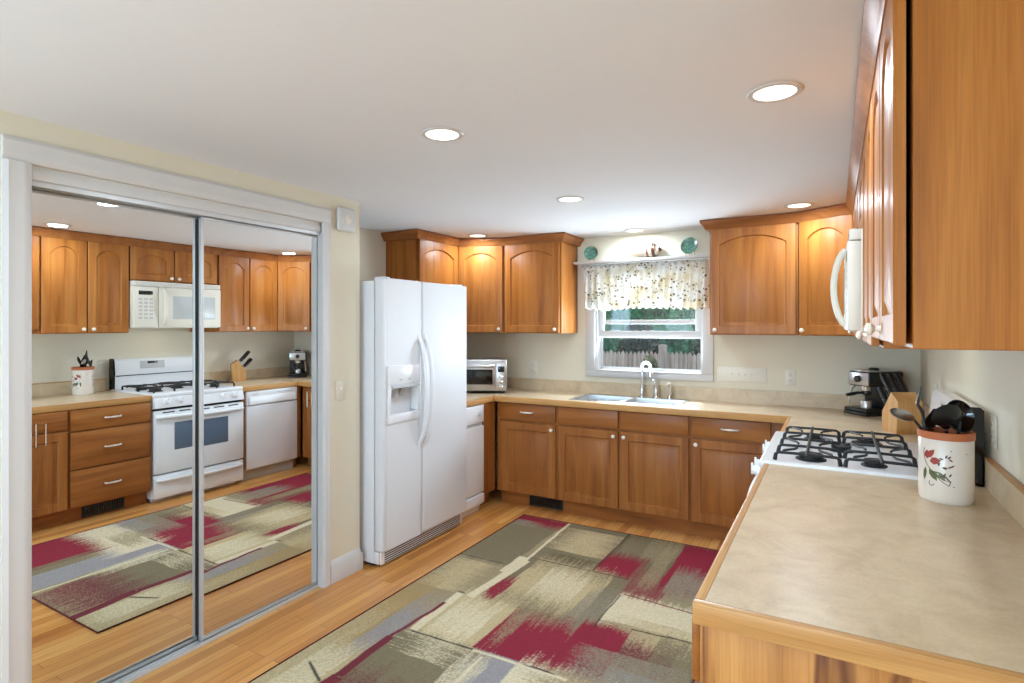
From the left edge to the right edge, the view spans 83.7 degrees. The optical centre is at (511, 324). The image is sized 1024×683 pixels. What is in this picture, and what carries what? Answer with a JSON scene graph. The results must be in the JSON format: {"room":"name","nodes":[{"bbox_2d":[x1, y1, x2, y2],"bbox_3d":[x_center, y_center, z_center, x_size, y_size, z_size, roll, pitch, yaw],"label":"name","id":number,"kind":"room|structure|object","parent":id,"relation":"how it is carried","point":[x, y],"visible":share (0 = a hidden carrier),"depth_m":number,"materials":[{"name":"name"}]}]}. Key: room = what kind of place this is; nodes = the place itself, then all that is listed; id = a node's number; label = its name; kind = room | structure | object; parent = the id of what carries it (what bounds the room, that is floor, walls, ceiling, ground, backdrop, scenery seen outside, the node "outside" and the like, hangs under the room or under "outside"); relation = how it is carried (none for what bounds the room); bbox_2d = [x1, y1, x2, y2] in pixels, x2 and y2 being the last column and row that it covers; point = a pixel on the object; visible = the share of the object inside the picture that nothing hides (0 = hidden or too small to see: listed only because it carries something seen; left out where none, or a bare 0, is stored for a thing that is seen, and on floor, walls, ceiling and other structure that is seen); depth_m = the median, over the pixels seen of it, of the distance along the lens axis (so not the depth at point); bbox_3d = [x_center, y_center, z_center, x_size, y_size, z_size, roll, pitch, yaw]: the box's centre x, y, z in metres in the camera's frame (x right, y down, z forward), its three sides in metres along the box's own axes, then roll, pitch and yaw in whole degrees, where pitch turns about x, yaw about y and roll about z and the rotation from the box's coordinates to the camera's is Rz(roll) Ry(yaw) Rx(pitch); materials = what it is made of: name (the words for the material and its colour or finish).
{"room":"kitchen","nodes":[
{"label":"kitchen","id":0,"kind":"room"},
{"bbox_2d":[0,110,359,682],"bbox_3d":[-2.634,0.372,1.204,0.670,2.255,5.705,0,0,29],"label":"wall","id":1,"kind":"structure","parent":0,"point":[344,246],"depth_m":3.32,"materials":[{"name":"beige paint"}]},
{"bbox_2d":[1,134,330,682],"bbox_3d":[-1.433,0.415,2.662,0.054,2.170,1.495,0,0,29],"label":"door frame","id":2,"kind":"structure","parent":1,"relation":"attached to","point":[18,155],"depth_m":2.05,"materials":[{"name":"white paint"}]},
{"bbox_2d":[32,181,319,682],"bbox_3d":[-1.470,0.484,2.700,0.084,2.029,1.355,0,0,29],"label":"closet track","id":3,"kind":"object","parent":1,"relation":"attached to","point":[147,668],"visible":0.68,"depth_m":2.56,"materials":[{"name":"metal"}]},
{"bbox_2d":[32,190,198,682],"bbox_3d":[-1.668,0.488,2.416,0.035,1.996,0.715,0,0,30],"label":"mirror door","id":4,"kind":"structure","parent":3,"relation":"attached to","point":[114,286],"depth_m":2.37,"materials":[{"name":"silver mirror"}]},
{"bbox_2d":[197,216,316,640],"bbox_3d":[-1.294,0.488,3.000,0.035,1.996,0.715,0,0,30],"label":"mirror door","id":5,"kind":"structure","parent":3,"relation":"attached to","point":[257,285],"depth_m":2.92,"materials":[{"name":"silver mirror"}]},
{"bbox_2d":[32,165,320,231],"bbox_3d":[-1.459,-0.557,2.694,0.079,0.055,1.355,0,0,29],"label":"sliding door track","id":6,"kind":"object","parent":1,"relation":"attached to","point":[39,174],"depth_m":2.49,"materials":[{"name":"white metal"}]},
{"bbox_2d":[336,380,344,399],"bbox_3d":[-1.010,0.385,3.379,0.016,0.114,0.070,0,0,29],"label":"switch plate","id":7,"kind":"object","parent":1,"relation":"attached to","point":[340,385],"visible":1,"depth_m":3.38,"materials":[{"name":"plastic"}]},
{"bbox_2d":[336,207,354,232],"bbox_3d":[-0.985,-0.625,3.399,0.040,0.140,0.136,0,0,29],"label":"fire alarm","id":8,"kind":"object","parent":1,"relation":"attached to","point":[345,217],"visible":1,"depth_m":3.38,"materials":[{"name":"white paint"}]},
{"bbox_2d":[330,547,362,584],"bbox_3d":[-1.010,1.435,3.431,0.066,0.130,0.258,0,0,29],"label":"baseboard","id":9,"kind":"structure","parent":1,"relation":"attached to","point":[345,565],"depth_m":3.41,"materials":[{"name":"white paint"}]},
{"bbox_2d":[360,228,385,280],"bbox_3d":[-1.038,0.372,4.810,0.100,2.255,2.345,0,0,29],"label":"wall","id":10,"kind":"structure","parent":0,"point":[372,244],"depth_m":4.56,"materials":[{"name":"beige paint"}]},
{"bbox_2d":[386,239,457,284],"bbox_3d":[-0.739,-0.315,4.854,0.375,0.770,0.555,0,0,29],"label":"upper cabinet","id":11,"kind":"object","parent":10,"relation":"attached to","point":[421,260],"visible":0.42,"depth_m":4.66,"materials":[{"name":"brown wood"}]},
{"bbox_2d":[381,229,583,246],"bbox_3d":[-0.218,-0.719,4.803,1.723,0.066,0.521,0,0,-8],"label":"crown molding","id":12,"kind":"structure","parent":11,"relation":"attached to","point":[564,237],"depth_m":4.78,"materials":[{"name":"brown wood"}]},
{"bbox_2d":[130,483,723,682],"bbox_3d":[-0.788,1.530,1.450,4.200,0.060,7.950,0,0,29],"label":"floor","id":13,"kind":"structure","parent":0,"point":[246,652],"depth_m":3.08,"materials":[{"name":"brown wood"}]},
{"bbox_2d":[360,276,466,565],"bbox_3d":[-0.865,0.600,4.056,0.844,1.800,0.917,0,0,29],"label":"refrigerator","id":14,"kind":"object","parent":13,"relation":"on","point":[413,334],"visible":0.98,"depth_m":3.72,"materials":[{"name":"metal"}]},
{"bbox_2d":[462,404,483,517],"bbox_3d":[-0.594,1.069,4.657,0.685,0.862,0.325,0,0,29],"label":"trash compactor","id":15,"kind":"object","parent":13,"relation":"on","point":[475,414],"visible":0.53,"depth_m":4.53,"materials":[{"name":"white metal"}]},
{"bbox_2d":[247,514,718,682],"bbox_3d":[0.172,1.495,2.998,1.622,0.008,2.552,0,0,29],"label":"area rug","id":16,"kind":"object","parent":13,"relation":"on","point":[536,599],"visible":0.94,"depth_m":2.87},
{"bbox_2d":[480,401,494,505],"bbox_3d":[-0.459,1.069,4.883,0.620,0.862,0.188,0,0,29],"label":"base cabinet","id":17,"kind":"object","parent":13,"relation":"on","point":[489,408],"visible":0.25,"depth_m":4.74,"materials":[{"name":"brown wood"}]},
{"bbox_2d":[498,402,561,511],"bbox_3d":[0.236,1.069,4.872,0.557,0.862,0.578,0,0,29],"label":"base cabinet","id":18,"kind":"object","parent":13,"relation":"on","point":[527,433],"visible":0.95,"depth_m":4.65,"materials":[{"name":"brown wood"}]},
{"bbox_2d":[529,495,562,510],"bbox_3d":[0.276,1.444,4.656,0.300,0.088,0.008,0,0,29],"label":"floor register","id":19,"kind":"object","parent":18,"relation":"attached to","point":[538,501],"visible":0.84,"depth_m":4.66,"materials":[{"name":"black plastic"}]},
{"bbox_2d":[558,406,692,534],"bbox_3d":[0.927,1.069,4.483,1.026,0.862,0.575,0,0,29],"label":"base cabinet","id":20,"kind":"object","parent":13,"relation":"on","point":[634,468],"visible":0.97,"depth_m":4.24,"materials":[{"name":"brown wood"}]},
{"bbox_2d":[467,377,929,442],"bbox_3d":[0.803,0.562,4.190,3.713,0.148,1.210,0,0,29],"label":"countertop","id":21,"kind":"structure","parent":20,"relation":"on","point":[802,409],"depth_m":4.20,"materials":[{"name":"beige laminate"}]},
{"bbox_2d":[467,357,507,392],"bbox_3d":[-0.282,0.444,5.066,0.480,0.293,0.370,0,0,1],"label":"toaster oven","id":22,"kind":"object","parent":21,"relation":"on","point":[483,373],"visible":0.77,"depth_m":4.91,"materials":[{"name":"silver metal"}]},
{"bbox_2d":[570,393,689,406],"bbox_3d":[0.926,0.672,4.511,0.855,0.175,0.435,0,0,29],"label":"sink","id":23,"kind":"object","parent":21,"relation":"in","point":[673,402],"visible":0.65,"depth_m":4.57,"materials":[{"name":"silver metal"}]},
{"bbox_2d":[653,379,659,397],"bbox_3d":[1.155,0.509,4.586,0.056,0.152,0.064,0,0,29],"label":"faucet control","id":24,"kind":"object","parent":23,"relation":"on","point":[656,389],"visible":1,"depth_m":4.57,"materials":[{"name":"silver metal"}]},
{"bbox_2d":[667,382,672,398],"bbox_3d":[1.250,0.518,4.529,0.044,0.133,0.057,0,0,29],"label":"sprayer","id":25,"kind":"object","parent":23,"relation":"on","point":[669,396],"visible":1,"depth_m":4.52,"materials":[{"name":"silver metal"}]},
{"bbox_2d":[639,361,652,396],"bbox_3d":[1.072,0.438,4.580,0.048,0.294,0.183,0,0,-13],"label":"faucet","id":26,"kind":"object","parent":21,"relation":"on","point":[650,371],"visible":1,"depth_m":4.63,"materials":[{"name":"silver metal"}]},
{"bbox_2d":[843,367,902,416],"bbox_3d":[2.370,0.436,3.783,0.360,0.308,0.193,0,0,-12],"label":"espresso machine","id":27,"kind":"object","parent":21,"relation":"on","point":[868,380],"visible":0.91,"depth_m":3.75,"materials":[{"name":"black plastic"}]},
{"bbox_2d":[843,406,882,416],"bbox_3d":[2.398,0.567,3.788,0.304,0.046,0.193,0,0,-12],"label":"drip tray","id":28,"kind":"object","parent":27,"relation":"on","point":[866,411],"depth_m":3.72,"materials":[{"name":"black plastic"}]},
{"bbox_2d":[860,400,871,407],"bbox_3d":[2.339,0.521,3.776,0.065,0.046,0.066,0,0,-12],"label":"cup","id":29,"kind":"object","parent":27,"relation":"on","point":[863,403],"depth_m":3.75,"materials":[{"name":"silver metal"}]},
{"bbox_2d":[882,392,921,433],"bbox_3d":[2.143,0.479,3.144,0.128,0.222,0.140,0,0,2],"label":"knife block","id":30,"kind":"object","parent":21,"relation":"on","point":[906,401],"visible":0.76,"depth_m":3.09,"materials":[{"name":"brown wood"}]},
{"bbox_2d":[877,386,887,403],"bbox_3d":[2.106,0.405,3.235,0.037,0.108,0.099,0,0,-1],"label":"kitchen knife","id":31,"kind":"object","parent":30,"relation":"in","point":[881,391],"visible":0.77,"depth_m":3.24,"materials":[{"name":"black plastic"}]},
{"bbox_2d":[879,373,893,394],"bbox_3d":[2.105,0.336,3.204,0.037,0.129,0.117,0,0,0],"label":"kitchen knife","id":32,"kind":"object","parent":30,"relation":"in","point":[883,377],"visible":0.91,"depth_m":3.20,"materials":[{"name":"black plastic"}]},
{"bbox_2d":[887,373,901,391],"bbox_3d":[2.146,0.336,3.202,0.037,0.129,0.117,0,0,0],"label":"kitchen knife","id":33,"kind":"object","parent":30,"relation":"in","point":[892,379],"visible":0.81,"depth_m":3.20,"materials":[{"name":"black plastic"}]},
{"bbox_2d":[894,373,908,391],"bbox_3d":[2.187,0.336,3.201,0.037,0.129,0.117,0,0,0],"label":"kitchen knife","id":34,"kind":"object","parent":30,"relation":"in","point":[900,380],"visible":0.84,"depth_m":3.20,"materials":[{"name":"black plastic"}]},
{"bbox_2d":[691,416,783,539],"bbox_3d":[1.636,1.069,4.081,0.600,0.862,0.578,0,0,29],"label":"base cabinet","id":35,"kind":"object","parent":13,"relation":"on","point":[723,451],"visible":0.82,"depth_m":3.91,"materials":[{"name":"brown wood"}]},
{"bbox_2d":[692,621,929,682],"bbox_3d":[0.914,1.069,1.395,0.767,0.862,0.793,0,0,29],"label":"base cabinet","id":36,"kind":"object","parent":13,"relation":"on","point":[718,656],"visible":0.2,"depth_m":1.17,"materials":[{"name":"brown wood"}]},
{"bbox_2d":[692,458,1023,682],"bbox_3d":[1.060,0.559,1.643,0.760,0.154,1.407,0,0,29],"label":"countertop","id":37,"kind":"structure","parent":36,"relation":"on","point":[866,570],"depth_m":1.35,"materials":[{"name":"beige laminate"}]},
{"bbox_2d":[917,426,975,505],"bbox_3d":[1.467,0.472,1.934,0.159,0.235,0.159,0,0,29],"label":"utensil crock","id":38,"kind":"object","parent":37,"relation":"on","point":[946,462],"visible":0.98,"depth_m":1.87,"materials":[{"name":"beige ceramic"}]},
{"bbox_2d":[890,408,921,428],"bbox_3d":[1.371,0.430,1.954,0.162,0.291,0.032,0,0,0],"label":"spoon","id":39,"kind":"object","parent":38,"relation":"in","point":[898,413],"visible":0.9,"depth_m":1.96,"materials":[{"name":"black plastic"}]},
{"bbox_2d":[890,408,914,420],"bbox_3d":[1.333,0.306,1.953,0.085,0.042,0.032,0,0,-3],"label":"bowl","id":40,"kind":"object","parent":39,"relation":"on","point":[901,414],"depth_m":1.96,"materials":[{"name":"metal"}]},
{"bbox_2d":[916,386,927,430],"bbox_3d":[1.419,0.393,1.958,0.066,0.364,0.029,0,0,13],"label":"spatula","id":41,"kind":"object","parent":38,"relation":"in","point":[918,405],"visible":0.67,"depth_m":1.95,"materials":[{"name":"black plastic"}]},
{"bbox_2d":[925,409,935,431],"bbox_3d":[1.460,0.430,1.975,0.059,0.289,0.043,0,0,-24],"label":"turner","id":42,"kind":"object","parent":38,"relation":"in","point":[930,424],"visible":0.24,"depth_m":1.98,"materials":[{"name":"black plastic"}]},
{"bbox_2d":[925,450,940,463],"bbox_3d":[1.399,0.438,1.902,0.004,0.050,0.051,0,0,-25],"label":"flower","id":43,"kind":"object","parent":38,"relation":"on","point":[931,456],"depth_m":1.90,"materials":[{"name":"red paint"}]},
{"bbox_2d":[931,404,961,433],"bbox_3d":[1.453,0.419,1.912,0.099,0.311,0.036,0,0,-7],"label":"spoon","id":44,"kind":"object","parent":38,"relation":"in","point":[944,415],"visible":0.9,"depth_m":1.90,"materials":[{"name":"black plastic"}]},
{"bbox_2d":[947,400,975,433],"bbox_3d":[1.510,0.414,1.941,0.112,0.321,0.058,0,0,-7],"label":"ladle","id":45,"kind":"object","parent":38,"relation":"in","point":[966,423],"visible":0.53,"depth_m":1.94,"materials":[{"name":"black plastic"}]},
{"bbox_2d":[747,389,983,494],"bbox_3d":[1.550,0.902,2.622,0.834,1.196,0.778,0,0,29],"label":"range","id":46,"kind":"object","parent":13,"relation":"on","point":[851,454],"visible":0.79,"depth_m":2.47,"materials":[{"name":"white metal"}]},
{"bbox_2d":[759,431,917,479],"bbox_3d":[1.556,0.597,2.618,0.705,0.037,0.778,0,0,29],"label":"cooktop","id":47,"kind":"object","parent":46,"relation":"in","point":[888,470],"depth_m":2.46,"materials":[{"name":"white metal"}]},
{"bbox_2d":[0,0,863,237],"bbox_3d":[-0.788,-0.795,1.450,4.200,0.080,7.950,0,0,29],"label":"ceiling","id":48,"kind":"structure","parent":0,"point":[641,111],"depth_m":1.91,"materials":[{"name":"paint"}]},
{"bbox_2d":[420,126,463,141],"bbox_3d":[-0.275,-0.751,2.257,0.172,0.005,0.172,0,0,29],"label":"recessed light","id":49,"kind":"object","parent":48,"relation":"in","point":[441,134],"visible":1,"depth_m":2.25,"materials":[{"name":"white"}]},
{"bbox_2d":[467,234,487,237],"bbox_3d":[-0.289,-0.751,4.815,0.172,0.005,0.172,0,0,29],"label":"recessed light","id":50,"kind":"object","parent":48,"relation":"in","point":[469,235],"visible":1,"depth_m":4.79,"materials":[{"name":"white"}]},
{"bbox_2d":[556,196,584,202],"bbox_3d":[0.348,-0.751,3.421,0.172,0.005,0.172,0,0,29],"label":"recessed light","id":51,"kind":"object","parent":48,"relation":"in","point":[566,199],"visible":1,"depth_m":3.42,"materials":[{"name":"white"}]},
{"bbox_2d":[624,228,645,231],"bbox_3d":[0.980,-0.751,4.546,0.172,0.005,0.172,0,0,29],"label":"recessed light","id":52,"kind":"object","parent":48,"relation":"in","point":[633,229],"visible":1,"depth_m":4.54,"materials":[{"name":"white"}]},
{"bbox_2d":[746,81,803,102],"bbox_3d":[0.851,-0.751,1.851,0.172,0.005,0.172,0,0,29],"label":"recessed light","id":53,"kind":"object","parent":48,"relation":"in","point":[778,91],"visible":1,"depth_m":1.84,"materials":[{"name":"white paint"}]},
{"bbox_2d":[784,202,813,208],"bbox_3d":[1.806,-0.751,3.597,0.172,0.005,0.172,0,0,29],"label":"recessed light","id":54,"kind":"object","parent":48,"relation":"in","point":[801,204],"visible":1,"depth_m":3.59,"materials":[{"name":"white"}]},
{"bbox_2d":[467,229,920,482],"bbox_3d":[1.131,0.372,4.771,3.717,2.255,0.120,0,0,29],"label":"wall","id":55,"kind":"structure","parent":0,"point":[822,364],"depth_m":4.43,"materials":[{"name":"beige paint"}]},
{"bbox_2d":[458,246,504,332],"bbox_3d":[-0.333,-0.315,5.228,0.713,0.770,0.520,0,0,29],"label":"upper cabinet","id":56,"kind":"object","parent":55,"relation":"attached to","point":[481,269],"visible":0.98,"depth_m":4.98,"materials":[{"name":"brown wood"}]},
{"bbox_2d":[530,361,536,372],"bbox_3d":[0.195,0.385,5.224,0.070,0.114,0.010,0,0,29],"label":"outlet","id":57,"kind":"object","parent":55,"relation":"attached to","point":[533,364],"visible":1,"depth_m":5.22,"materials":[{"name":"plastic"}]},
{"bbox_2d":[505,242,577,332],"bbox_3d":[0.243,-0.315,4.972,0.538,0.770,0.400,0,0,29],"label":"upper cabinet","id":58,"kind":"object","parent":55,"relation":"attached to","point":[541,279],"visible":0.98,"depth_m":4.82,"materials":[{"name":"brown wood"}]},
{"bbox_2d":[573,254,709,282],"bbox_3d":[1.057,-0.455,4.671,1.155,0.170,0.123,0,0,29],"label":"wall shelf","id":59,"kind":"object","parent":55,"relation":"attached to","point":[581,265],"visible":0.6,"depth_m":4.62,"materials":[{"name":"white paint"}]},
{"bbox_2d":[584,246,597,260],"bbox_3d":[0.677,-0.606,4.879,0.120,0.130,0.092,0,0,18],"label":"plate","id":60,"kind":"object","parent":59,"relation":"on","point":[590,252],"visible":0.88,"depth_m":4.87,"materials":[{"name":"green ceramic"}]},
{"bbox_2d":[616,242,661,257],"bbox_3d":[1.040,-0.606,4.675,0.383,0.127,0.126,0,0,29],"label":"fish figurine","id":61,"kind":"object","parent":59,"relation":"on","point":[651,249],"visible":0.98,"depth_m":4.61,"materials":[{"name":"white ceramic"}]},
{"bbox_2d":[584,261,703,269],"bbox_3d":[1.069,-0.485,4.673,1.025,0.018,0.018,0,0,29],"label":"curtain rod","id":62,"kind":"object","parent":59,"relation":"attached to","point":[701,262],"visible":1,"depth_m":4.64,"materials":[{"name":"white paint"}]},
{"bbox_2d":[584,259,708,310],"bbox_3d":[1.066,-0.315,4.666,1.037,0.394,0.068,0,0,29],"label":"valance","id":63,"kind":"object","parent":62,"relation":"hanging from","point":[679,285],"visible":1,"depth_m":4.64,"materials":[{"name":"fabric"}]},
{"bbox_2d":[681,237,697,254],"bbox_3d":[1.396,-0.613,4.473,0.134,0.143,0.092,0,0,38],"label":"plate","id":64,"kind":"object","parent":59,"relation":"on","point":[689,245],"visible":0.9,"depth_m":4.46,"materials":[{"name":"green ceramic"}]},
{"bbox_2d":[586,259,713,381],"bbox_3d":[1.133,-0.044,4.756,1.059,0.972,0.144,0,0,29],"label":"window","id":65,"kind":"structure","parent":55,"relation":"in","point":[595,320],"depth_m":4.74,"materials":[{"name":"white paint"}]},
{"bbox_2d":[507,377,929,418],"bbox_3d":[0.804,0.539,4.191,3.713,0.102,1.208,0,0,29],"label":"backsplash","id":66,"kind":"structure","parent":55,"relation":"attached to","point":[802,399],"depth_m":4.47,"materials":[{"name":"beige laminate"}]},
{"bbox_2d":[717,367,766,383],"bbox_3d":[1.745,0.379,4.345,0.348,0.114,0.015,0,0,29],"label":"switch plate","id":67,"kind":"object","parent":55,"relation":"attached to","point":[724,374],"visible":1,"depth_m":4.33,"materials":[{"name":"plastic"}]},
{"bbox_2d":[710,223,798,334],"bbox_3d":[1.750,-0.315,4.120,0.575,0.770,0.400,0,0,29],"label":"upper cabinet","id":68,"kind":"object","parent":55,"relation":"attached to","point":[754,270],"visible":0.97,"depth_m":3.97,"materials":[{"name":"brown wood"}]},
{"bbox_2d":[700,0,886,232],"bbox_3d":[1.462,-0.719,2.603,0.887,0.066,3.667,0,0,13],"label":"crown molding","id":69,"kind":"structure","parent":68,"relation":"attached to","point":[873,10],"depth_m":2.12,"materials":[{"name":"brown wood"}]},
{"bbox_2d":[785,370,795,385],"bbox_3d":[2.037,0.385,4.184,0.070,0.114,0.010,0,0,29],"label":"outlet","id":70,"kind":"object","parent":55,"relation":"attached to","point":[790,375],"visible":1,"depth_m":4.18,"materials":[{"name":"plastic"}]},
{"bbox_2d":[799,214,853,335],"bbox_3d":[2.276,-0.315,3.742,0.708,0.770,0.542,0,0,29],"label":"upper cabinet","id":71,"kind":"object","parent":55,"relation":"attached to","point":[821,241],"visible":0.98,"depth_m":3.71,"materials":[{"name":"brown wood"}]},
{"bbox_2d":[921,349,1023,486],"bbox_3d":[0.907,0.372,0.493,0.100,2.255,7.950,0,0,29],"label":"wall","id":72,"kind":"structure","parent":0,"point":[992,381],"depth_m":2.08,"materials":[{"name":"beige paint"}]},
{"bbox_2d":[848,196,862,337],"bbox_3d":[2.098,-0.315,3.146,0.431,0.770,0.688,0,0,29],"label":"upper cabinet","id":73,"kind":"object","parent":72,"relation":"attached to","point":[854,209],"visible":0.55,"depth_m":3.20,"materials":[{"name":"brown wood"}]},
{"bbox_2d":[852,153,862,228],"bbox_3d":[1.740,-0.545,2.512,0.431,0.310,0.763,0,0,29],"label":"upper cabinet","id":74,"kind":"object","parent":72,"relation":"attached to","point":[859,192],"visible":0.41,"depth_m":2.54,"materials":[{"name":"brown wood"}]},
{"bbox_2d":[830,228,862,331],"bbox_3d":[1.705,-0.178,2.533,0.513,0.415,0.752,0,0,29],"label":"microwave","id":75,"kind":"object","parent":74,"relation":"attached to","point":[852,320],"visible":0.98,"depth_m":2.29,"materials":[{"name":"plastic"}]},
{"bbox_2d":[856,98,1009,350],"bbox_3d":[1.395,-0.315,1.901,0.431,0.770,0.638,0,0,29],"label":"upper cabinet","id":76,"kind":"object","parent":72,"relation":"attached to","point":[867,148],"visible":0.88,"depth_m":1.93,"materials":[{"name":"brown wood"}]},
{"bbox_2d":[864,0,1023,350],"bbox_3d":[1.055,-0.328,1.299,0.431,0.744,0.740,0,0,29],"label":"upper cabinet","id":77,"kind":"object","parent":72,"relation":"attached to","point":[948,90],"visible":1,"depth_m":1.03,"materials":[{"name":"brown wood"}]},
{"bbox_2d":[991,414,996,448],"bbox_3d":[1.718,0.380,2.041,0.010,0.114,0.070,0,0,29],"label":"outlet","id":78,"kind":"object","parent":72,"relation":"attached to","point":[993,418],"visible":1,"depth_m":2.02,"materials":[{"name":"plastic"}]},
{"bbox_2d":[985,460,1023,528],"bbox_3d":[1.382,0.539,1.460,0.020,0.102,1.407,0,0,29],"label":"backsplash","id":79,"kind":"structure","parent":72,"relation":"attached to","point":[1003,491],"depth_m":1.83,"materials":[{"name":"beige laminate"}]},
{"label":"outside","id":80,"kind":"structure","parent":0,"visible":0},
{"bbox_3d":[6.842,2.300,16.177,24.000,0.100,25.100,0,0,29],"label":"lawn","id":81,"kind":"structure","parent":80,"visible":0},
{"bbox_2d":[614,316,661,362],"bbox_3d":[2.549,1.047,11.459,1.660,2.485,1.763,0,0,29],"label":"evergreen shrub","id":82,"kind":"object","parent":81,"relation":"on","point":[634,345],"visible":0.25,"depth_m":11.19,"materials":[{"name":"green plant"}]},
{"bbox_2d":[603,306,697,368],"bbox_3d":[4.177,-0.600,15.559,3.783,5.699,3.810,0,0,29],"label":"leafy tree","id":83,"kind":"object","parent":81,"relation":"on","point":[683,345],"visible":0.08,"depth_m":14.15,"materials":[{"name":"green plant"}]},
{"bbox_2d":[601,345,700,371],"bbox_3d":[1.760,1.290,9.997,7.231,1.920,0.140,0,0,29],"label":"picket fence","id":84,"kind":"object","parent":81,"relation":"on","point":[665,360],"visible":0.12,"depth_m":9.54,"materials":[{"name":"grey wood"}]},
{"bbox_2d":[643,353,659,370],"bbox_3d":[2.183,1.344,9.048,0.796,1.812,0.826,0,0,2],"label":"shrub","id":85,"kind":"object","parent":81,"relation":"on","point":[650,359],"visible":0.09,"depth_m":8.99,"materials":[{"name":"green plant"}]},
{"bbox_2d":[687,339,700,369],"bbox_3d":[3.845,1.097,10.821,1.821,2.377,1.668,0,0,29],"label":"evergreen shrub","id":86,"kind":"object","parent":81,"relation":"on","point":[697,346],"visible":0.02,"depth_m":10.79,"materials":[{"name":"green plant"}]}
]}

